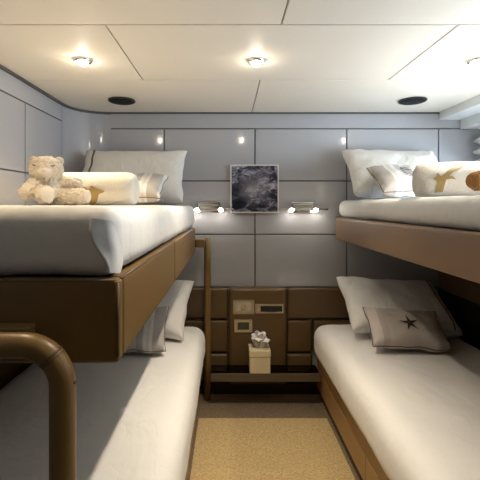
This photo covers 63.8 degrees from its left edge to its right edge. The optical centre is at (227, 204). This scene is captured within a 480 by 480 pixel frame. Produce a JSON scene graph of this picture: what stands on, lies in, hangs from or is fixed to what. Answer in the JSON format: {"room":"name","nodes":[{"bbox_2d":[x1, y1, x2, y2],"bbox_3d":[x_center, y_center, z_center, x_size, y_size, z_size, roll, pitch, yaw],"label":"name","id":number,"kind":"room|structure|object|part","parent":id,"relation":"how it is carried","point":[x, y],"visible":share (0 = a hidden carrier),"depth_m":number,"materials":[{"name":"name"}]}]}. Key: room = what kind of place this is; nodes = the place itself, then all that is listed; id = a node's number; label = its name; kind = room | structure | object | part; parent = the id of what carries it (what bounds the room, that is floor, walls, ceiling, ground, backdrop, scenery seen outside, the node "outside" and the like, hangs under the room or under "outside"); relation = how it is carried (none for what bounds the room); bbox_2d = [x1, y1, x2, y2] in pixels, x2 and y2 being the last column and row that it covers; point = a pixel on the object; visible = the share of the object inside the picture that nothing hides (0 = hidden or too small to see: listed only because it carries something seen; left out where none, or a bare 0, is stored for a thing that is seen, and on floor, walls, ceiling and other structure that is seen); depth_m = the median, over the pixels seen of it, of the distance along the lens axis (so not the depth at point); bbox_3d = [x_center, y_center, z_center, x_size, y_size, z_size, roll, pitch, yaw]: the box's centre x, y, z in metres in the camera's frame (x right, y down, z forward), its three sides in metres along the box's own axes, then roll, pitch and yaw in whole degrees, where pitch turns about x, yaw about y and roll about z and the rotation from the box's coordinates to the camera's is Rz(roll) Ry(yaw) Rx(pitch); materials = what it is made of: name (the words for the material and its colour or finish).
{"room":"yacht bunk cabin","nodes":[
{"label":"yacht bunk cabin","id":0,"kind":"room"},
{"bbox_2d":[0,69,61,205],"bbox_3d":[-1.140,0.315,0.675,0.120,2.250,4.350,0,0,0],"label":"wall","id":1,"kind":"structure","parent":0,"point":[30,123],"depth_m":2.02,"materials":[{"name":"grey paint"}]},
{"bbox_2d":[0,363,32,389],"bbox_3d":[-1.062,0.807,1.625,0.033,0.465,1.690,0,0,0],"label":"wall panel","id":2,"kind":"object","parent":1,"relation":"attached to","point":[8,371],"visible":0.02,"depth_m":1.85,"materials":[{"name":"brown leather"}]},
{"bbox_2d":[60,106,111,172],"bbox_3d":[-0.987,0.315,2.657,0.084,2.150,0.364,0,0,45],"label":"wall","id":3,"kind":"structure","parent":0,"point":[82,132],"depth_m":2.67,"materials":[{"name":"grey paint"}]},
{"bbox_2d":[0,64,439,113],"bbox_3d":[0.391,-0.652,0.674,2.938,0.013,4.148,0,0,0],"label":"trim","id":4,"kind":"structure","parent":3,"relation":"attached to","point":[2,67],"depth_m":2.74,"materials":[{"name":"grey"}]},
{"bbox_2d":[0,0,479,111],"bbox_3d":[0.170,-0.730,0.675,2.700,0.140,4.350,0,0,0],"label":"ceiling","id":5,"kind":"structure","parent":0,"point":[161,55],"depth_m":1.67,"materials":[{"name":"white paint"}]},
{"bbox_2d":[73,56,91,65],"bbox_3d":[-0.660,-0.648,1.750,0.080,0.032,0.080,0,0,0],"label":"recessed light","id":6,"kind":"object","parent":5,"relation":"in","point":[82,61],"visible":1,"depth_m":1.73,"materials":[{"name":"white glass"}]},
{"bbox_2d":[108,97,134,104],"bbox_3d":[-0.668,-0.649,2.420,0.168,0.020,0.168,0,0,0],"label":"ceiling speaker","id":7,"kind":"object","parent":5,"relation":"attached to","point":[115,100],"visible":1,"depth_m":2.38,"materials":[{"name":"black plastic"}]},
{"bbox_2d":[248,57,264,66],"bbox_3d":[0.130,-0.648,1.760,0.080,0.032,0.080,0,0,0],"label":"recessed light","id":8,"kind":"object","parent":5,"relation":"in","point":[256,61],"visible":1,"depth_m":1.74,"materials":[{"name":"white glass"}]},
{"bbox_2d":[398,97,427,104],"bbox_3d":[1.160,-0.649,2.420,0.168,0.020,0.168,0,0,0],"label":"ceiling speaker","id":9,"kind":"object","parent":5,"relation":"attached to","point":[410,100],"visible":1,"depth_m":2.38,"materials":[{"name":"black plastic"}]},
{"bbox_2d":[466,57,479,65],"bbox_3d":[1.130,-0.648,1.750,0.080,0.032,0.080,0,0,0],"label":"recessed light","id":10,"kind":"object","parent":5,"relation":"in","point":[475,61],"visible":1,"depth_m":1.74,"materials":[{"name":"white glass"}]},
{"bbox_2d":[187,394,362,479],"bbox_3d":[0.390,1.390,0.675,3.140,0.100,4.350,0,0,0],"label":"floor","id":11,"kind":"structure","parent":0,"point":[220,405],"depth_m":2.54,"materials":[{"name":"brown carpet"}]},
{"bbox_2d":[0,227,210,479],"bbox_3d":[-0.592,0.745,1.685,0.952,1.190,1.988,0,0,0],"label":"frame","id":12,"kind":"object","parent":11,"relation":"on","point":[53,322],"visible":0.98,"depth_m":0.78,"materials":[{"name":"brown leather"}]},
{"bbox_3d":[-0.643,0.788,0.715,0.720,1.104,0.047,0,0,0],"label":"grab rail","id":13,"kind":"part","parent":12,"relation":"part of","materials":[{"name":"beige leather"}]},
{"bbox_3d":[-0.644,0.235,0.793,0.848,0.171,0.036,0,0,0],"label":"panel","id":14,"kind":"part","parent":12,"relation":"part of","materials":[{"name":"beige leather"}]},
{"bbox_3d":[-0.662,0.253,1.703,0.812,0.095,1.754,0,0,0],"label":"panel","id":15,"kind":"part","parent":12,"relation":"part of","materials":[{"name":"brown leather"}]},
{"bbox_2d":[0,205,194,275],"bbox_3d":[-0.638,0.077,1.710,0.831,0.154,1.867,0,0,0],"label":"mattress","id":16,"kind":"object","parent":12,"relation":"on","point":[88,240],"visible":1,"depth_m":0.79,"materials":[{"name":"white fabric"}]},
{"bbox_2d":[18,156,90,204],"bbox_3d":[-0.638,-0.092,1.429,0.220,0.187,0.181,0,0,13],"label":"teddy bear","id":17,"kind":"object","parent":16,"relation":"on","point":[47,184],"visible":1,"depth_m":1.42},
{"bbox_2d":[56,172,139,204],"bbox_3d":[-0.600,-0.075,1.758,0.368,0.148,0.172,0,0,0],"label":"roll","id":18,"kind":"object","parent":16,"relation":"on","point":[121,188],"visible":0.62,"depth_m":1.69,"materials":[{"name":"cream cotton terry cloth"}]},
{"bbox_2d":[83,150,186,203],"bbox_3d":[-0.624,-0.189,2.509,0.694,0.370,0.297,0,0,-1],"label":"pillow","id":19,"kind":"object","parent":16,"relation":"on","point":[169,163],"visible":0.59,"depth_m":2.48,"materials":[{"name":"white fabric"}]},
{"bbox_2d":[132,173,167,202],"bbox_3d":[-0.580,-0.099,2.197,0.443,0.182,0.237,0,0,2],"label":"cushion","id":20,"kind":"object","parent":16,"relation":"on","point":[151,185],"visible":0.4,"depth_m":2.12,"materials":[{"name":"fabric"}]},
{"bbox_3d":[-0.237,0.235,1.204,0.035,0.171,0.783,0,0,0],"label":"rail","id":21,"kind":"part","parent":12,"relation":"part of","materials":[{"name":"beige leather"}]},
{"bbox_3d":[-0.237,0.235,2.090,0.035,0.171,0.980,0,0,0],"label":"rail","id":22,"kind":"part","parent":12,"relation":"part of","materials":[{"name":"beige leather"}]},
{"bbox_3d":[-0.142,0.784,2.655,0.047,1.112,0.047,0,0,0],"label":"grab rail","id":23,"kind":"part","parent":12,"relation":"part of","materials":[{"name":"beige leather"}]},
{"bbox_2d":[185,396,198,479],"bbox_3d":[-0.597,1.196,1.680,0.831,0.288,1.760,0,0,0],"label":"bed base","id":24,"kind":"object","parent":11,"relation":"on","point":[198,396],"visible":0.12,"depth_m":2.00,"materials":[{"name":"black wood"}]},
{"bbox_2d":[0,327,204,479],"bbox_3d":[-0.595,0.922,1.699,0.898,0.252,1.826,0,0,0],"label":"mattress","id":25,"kind":"object","parent":24,"relation":"on","point":[136,413],"visible":0.74,"depth_m":1.47,"materials":[{"name":"white fabric"}]},
{"bbox_2d":[125,306,168,353],"bbox_3d":[-0.544,0.685,2.105,0.424,0.216,0.228,0,0,-4],"label":"cushion","id":26,"kind":"object","parent":25,"relation":"on","point":[151,338],"visible":0.33,"depth_m":2.04,"materials":[{"name":"fabric"}]},
{"bbox_2d":[157,280,193,339],"bbox_3d":[-0.585,0.616,2.417,0.713,0.348,0.395,0,0,0],"label":"pillow","id":27,"kind":"object","parent":25,"relation":"on","point":[176,297],"visible":0.2,"depth_m":2.34,"materials":[{"name":"white fabric"}]},
{"bbox_2d":[190,418,354,479],"bbox_3d":[0.216,1.335,0.752,0.803,0.010,3.305,0,0,0],"label":"sisal rug","id":28,"kind":"object","parent":11,"relation":"on","point":[224,448],"visible":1,"depth_m":2.09,"materials":[{"name":"beige carpet"}]},
{"bbox_2d":[317,358,388,479],"bbox_3d":[1.025,1.196,1.748,0.824,0.288,1.895,0,0,0],"label":"bed base","id":29,"kind":"object","parent":11,"relation":"on","point":[363,456],"visible":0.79,"depth_m":1.96,"materials":[{"name":"brown wood"}]},
{"bbox_3d":[0.631,1.202,2.220,0.018,0.133,0.950,0,0,0],"label":"drawer","id":30,"kind":"part","parent":29,"relation":"part of","materials":[{"name":"brown wood"}]},
{"bbox_3d":[0.631,1.202,1.270,0.018,0.133,0.940,0,0,0],"label":"drawer","id":31,"kind":"part","parent":29,"relation":"part of","materials":[{"name":"brown wood"}]},
{"bbox_2d":[314,324,479,479],"bbox_3d":[1.016,0.923,1.725,0.883,0.249,1.876,0,0,0],"label":"mattress","id":32,"kind":"object","parent":29,"relation":"on","point":[418,411],"visible":0.83,"depth_m":1.62,"materials":[{"name":"white fabric"}]},
{"bbox_2d":[336,276,462,337],"bbox_3d":[1.065,0.642,2.456,0.669,0.316,0.403,0,0,1],"label":"pillow","id":33,"kind":"object","parent":32,"relation":"on","point":[358,292],"visible":0.82,"depth_m":2.40,"materials":[{"name":"white fabric"}]},
{"bbox_2d":[362,307,451,352],"bbox_3d":[0.995,0.699,2.158,0.426,0.206,0.222,0,0,3],"label":"cushion","id":34,"kind":"object","parent":32,"relation":"on","point":[389,328],"visible":1,"depth_m":2.09,"materials":[{"name":"fabric"}]},
{"bbox_2d":[111,114,479,366],"bbox_3d":[0.390,0.315,2.810,3.140,2.250,0.120,0,0,0],"label":"wall","id":35,"kind":"structure","parent":0,"point":[286,249],"depth_m":2.75,"materials":[{"name":"grey paint"}]},
{"bbox_2d":[184,287,227,379],"bbox_3d":[-0.399,0.908,2.725,0.799,0.649,0.047,0,0,0],"label":"headboard","id":36,"kind":"object","parent":35,"relation":"attached to","point":[194,317],"visible":0.34,"depth_m":2.70,"materials":[{"name":"brown leather"}]},
{"bbox_3d":[-0.399,0.925,2.725,0.799,0.226,0.047,0,0,0],"label":"padded panel","id":37,"kind":"part","parent":36,"relation":"part of","materials":[{"name":"brown leather"}]},
{"bbox_3d":[-0.399,0.694,2.725,0.799,0.219,0.047,0,0,0],"label":"padded panel","id":38,"kind":"part","parent":36,"relation":"part of","materials":[{"name":"brown leather"}]},
{"bbox_3d":[-0.399,1.140,2.725,0.799,0.186,0.047,0,0,0],"label":"padded panel","id":39,"kind":"part","parent":36,"relation":"part of","materials":[{"name":"brown leather"}]},
{"bbox_2d":[194,202,233,212],"bbox_3d":[-0.135,0.017,2.715,0.350,0.078,0.069,0,0,0],"label":"light","id":40,"kind":"object","parent":35,"relation":"attached to","point":[203,207],"visible":0.98,"depth_m":2.72,"materials":[{"name":"silver metal"}]},
{"bbox_3d":[-0.135,0.017,2.744,0.156,0.078,0.011,0,0,0],"label":"wall plate","id":41,"kind":"part","parent":40,"relation":"part of","materials":[{"name":"silver metal"}]},
{"bbox_3d":[-0.135,0.028,2.710,0.350,0.012,0.012,0,0,0],"label":"arm","id":42,"kind":"part","parent":40,"relation":"part of","materials":[{"name":"silver metal"}]},
{"bbox_2d":[230,165,278,212],"bbox_3d":[0.188,-0.115,2.735,0.342,0.342,0.029,0,0,0],"label":"framed picture","id":43,"kind":"object","parent":35,"relation":"attached to","point":[253,188],"visible":1,"depth_m":2.73,"materials":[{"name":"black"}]},
{"bbox_2d":[229,287,286,383],"bbox_3d":[0.208,0.916,2.704,0.407,0.677,0.091,0,0,0],"label":"wall panel","id":44,"kind":"object","parent":35,"relation":"attached to","point":[251,309],"visible":0.76,"depth_m":2.67,"materials":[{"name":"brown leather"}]},
{"bbox_2d":[233,300,253,313],"bbox_3d":[0.109,0.709,2.672,0.146,0.097,0.007,0,0,0],"label":"switch plate","id":45,"kind":"object","parent":44,"relation":"attached to","point":[239,306],"depth_m":2.67,"materials":[{"name":"beige metal"}]},
{"bbox_2d":[236,303,250,310],"bbox_3d":[0.109,0.708,2.671,0.102,0.060,0.010,0,0,0],"label":"switch","id":46,"kind":"object","parent":44,"relation":"attached to","point":[239,306],"depth_m":2.67,"materials":[{"name":"beige plastic"}]},
{"bbox_2d":[210,365,319,381],"bbox_3d":[0.245,1.135,2.599,0.720,0.050,0.147,0,0,0],"label":"shelf","id":47,"kind":"object","parent":44,"relation":"attached to","point":[219,373],"visible":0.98,"depth_m":2.52,"materials":[{"name":"brown wood"}]},
{"bbox_2d":[248,330,270,373],"bbox_3d":[0.212,0.976,2.598,0.145,0.267,0.142,0,0,0],"label":"tissue box","id":48,"kind":"object","parent":47,"relation":"on","point":[259,352],"visible":1,"depth_m":2.53,"materials":[{"name":"beige cardboard"}]},
{"bbox_3d":[0.211,0.980,2.598,0.142,0.041,0.142,0,0,0],"label":"lid","id":49,"kind":"part","parent":48,"relation":"part of","materials":[{"name":"beige cardboard"}]},
{"bbox_3d":[0.245,1.119,2.608,0.720,0.018,0.127,0,0,0],"label":"glass","id":50,"kind":"part","parent":47,"relation":"part of","materials":[{"name":"black glass"}]},
{"bbox_3d":[0.287,0.720,2.672,0.194,0.064,0.007,0,0,0],"label":"player frame","id":51,"kind":"part","parent":44,"relation":"part of","materials":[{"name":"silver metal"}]},
{"bbox_2d":[199,380,319,393],"bbox_3d":[0.350,1.290,2.740,2.300,0.100,0.019,0,0,0],"label":"baseboard","id":52,"kind":"structure","parent":35,"relation":"attached to","point":[216,387],"depth_m":2.73,"materials":[{"name":"black"}]},
{"bbox_2d":[278,202,327,212],"bbox_3d":[0.530,0.019,2.715,0.350,0.078,0.069,0,0,0],"label":"light","id":53,"kind":"object","parent":35,"relation":"attached to","point":[296,207],"visible":1,"depth_m":2.72,"materials":[{"name":"silver metal"}]},
{"bbox_3d":[0.530,0.019,2.744,0.156,0.078,0.011,0,0,0],"label":"wall plate","id":54,"kind":"part","parent":53,"relation":"part of","materials":[{"name":"silver metal"}]},
{"bbox_3d":[0.530,0.030,2.710,0.350,0.012,0.012,0,0,0],"label":"arm","id":55,"kind":"part","parent":53,"relation":"part of","materials":[{"name":"silver metal"}]},
{"bbox_2d":[287,287,350,364],"bbox_3d":[0.936,0.908,2.725,1.043,0.649,0.047,0,0,0],"label":"headboard","id":56,"kind":"object","parent":35,"relation":"attached to","point":[326,305],"visible":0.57,"depth_m":2.70,"materials":[{"name":"brown leather"}]},
{"bbox_3d":[0.504,1.140,2.725,0.178,0.186,0.047,0,0,0],"label":"padded panel","id":57,"kind":"part","parent":56,"relation":"part of","materials":[{"name":"brown leather"}]},
{"bbox_3d":[0.505,0.925,2.725,0.176,0.226,0.047,0,0,0],"label":"padded panel","id":58,"kind":"part","parent":56,"relation":"part of","materials":[{"name":"brown leather"}]},
{"bbox_3d":[0.937,0.694,2.725,1.042,0.219,0.047,0,0,0],"label":"padded panel","id":59,"kind":"part","parent":56,"relation":"part of","materials":[{"name":"brown leather"}]},
{"bbox_3d":[1.030,0.925,2.725,0.856,0.226,0.047,0,0,0],"label":"padded panel","id":60,"kind":"part","parent":56,"relation":"part of","materials":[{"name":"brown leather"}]},
{"bbox_2d":[437,270,479,304],"bbox_3d":[1.476,0.430,1.742,0.046,0.300,1.885,0,0,0],"label":"wall panel","id":61,"kind":"object","parent":35,"relation":"attached to","point":[469,290],"visible":0.45,"depth_m":2.42,"materials":[{"name":"brown wood"}]},
{"bbox_2d":[438,288,479,349],"bbox_3d":[1.740,0.890,0.625,0.480,1.100,4.250,0,0,0],"label":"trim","id":62,"kind":"structure","parent":35,"relation":"attached to","point":[466,313],"depth_m":2.43,"materials":[{"name":"black"}]},
{"bbox_2d":[439,95,479,119],"bbox_3d":[1.580,-0.703,0.672,0.150,0.195,4.145,0,0,0],"label":"trim","id":63,"kind":"structure","parent":35,"relation":"attached to","point":[470,107],"depth_m":2.52,"materials":[{"name":"white"}]},
{"bbox_3d":[1.920,-0.235,0.675,0.120,1.150,4.350,0,0,0],"label":"wall","id":64,"kind":"structure","parent":0,"visible":0},
{"bbox_2d":[336,217,479,283],"bbox_3d":[1.300,0.161,1.745,1.096,0.154,1.910,0,0,0],"label":"frame","id":65,"kind":"object","parent":64,"relation":"attached to","point":[452,251],"visible":1,"depth_m":1.50,"materials":[{"name":"brown wood"}]},
{"bbox_2d":[339,195,479,230],"bbox_3d":[1.301,0.026,1.755,1.064,0.124,1.916,0,0,0],"label":"mattress","id":66,"kind":"object","parent":65,"relation":"on","point":[459,212],"visible":1,"depth_m":1.54,"materials":[{"name":"white fabric"}]},
{"bbox_2d":[342,149,437,198],"bbox_3d":[1.093,-0.206,2.488,0.637,0.343,0.334,0,0,0],"label":"pillow","id":67,"kind":"object","parent":66,"relation":"on","point":[357,161],"visible":0.48,"depth_m":2.45,"materials":[{"name":"white fabric"}]},
{"bbox_2d":[366,164,416,197],"bbox_3d":[1.046,-0.141,2.198,0.422,0.202,0.244,0,0,-3],"label":"cushion","id":68,"kind":"object","parent":66,"relation":"on","point":[393,180],"visible":0.56,"depth_m":2.12,"materials":[{"name":"fabric"}]},
{"bbox_2d":[412,161,479,196],"bbox_3d":[1.030,-0.113,1.669,0.408,0.152,0.176,0,0,17],"label":"roll","id":69,"kind":"object","parent":66,"relation":"on","point":[437,179],"visible":0.91,"depth_m":1.63,"materials":[{"name":"beige fabric"}]},
{"bbox_2d":[465,170,479,190],"bbox_3d":[1.005,-0.131,1.387,0.307,0.192,0.163,0,0,0],"label":"teddy bear","id":70,"kind":"object","parent":66,"relation":"on","point":[472,181],"visible":1,"depth_m":1.35},
{"bbox_3d":[1.321,0.184,1.763,1.055,0.088,1.874,0,0,0],"label":"panel","id":71,"kind":"part","parent":65,"relation":"part of","materials":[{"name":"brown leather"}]},
{"bbox_2d":[460,113,479,128],"bbox_3d":[1.808,-0.670,0.672,0.304,0.260,4.145,0,0,0],"label":"trim","id":72,"kind":"structure","parent":64,"relation":"attached to","point":[472,122],"depth_m":2.65,"materials":[{"name":"white"}]},
{"bbox_2d":[473,128,479,160],"bbox_3d":[1.755,-0.401,1.640,0.110,0.277,2.100,0,0,0],"label":"blind","id":73,"kind":"object","parent":64,"relation":"attached to","point":[477,141],"visible":0.8,"depth_m":2.67,"materials":[{"name":"white fabric"}]}
]}

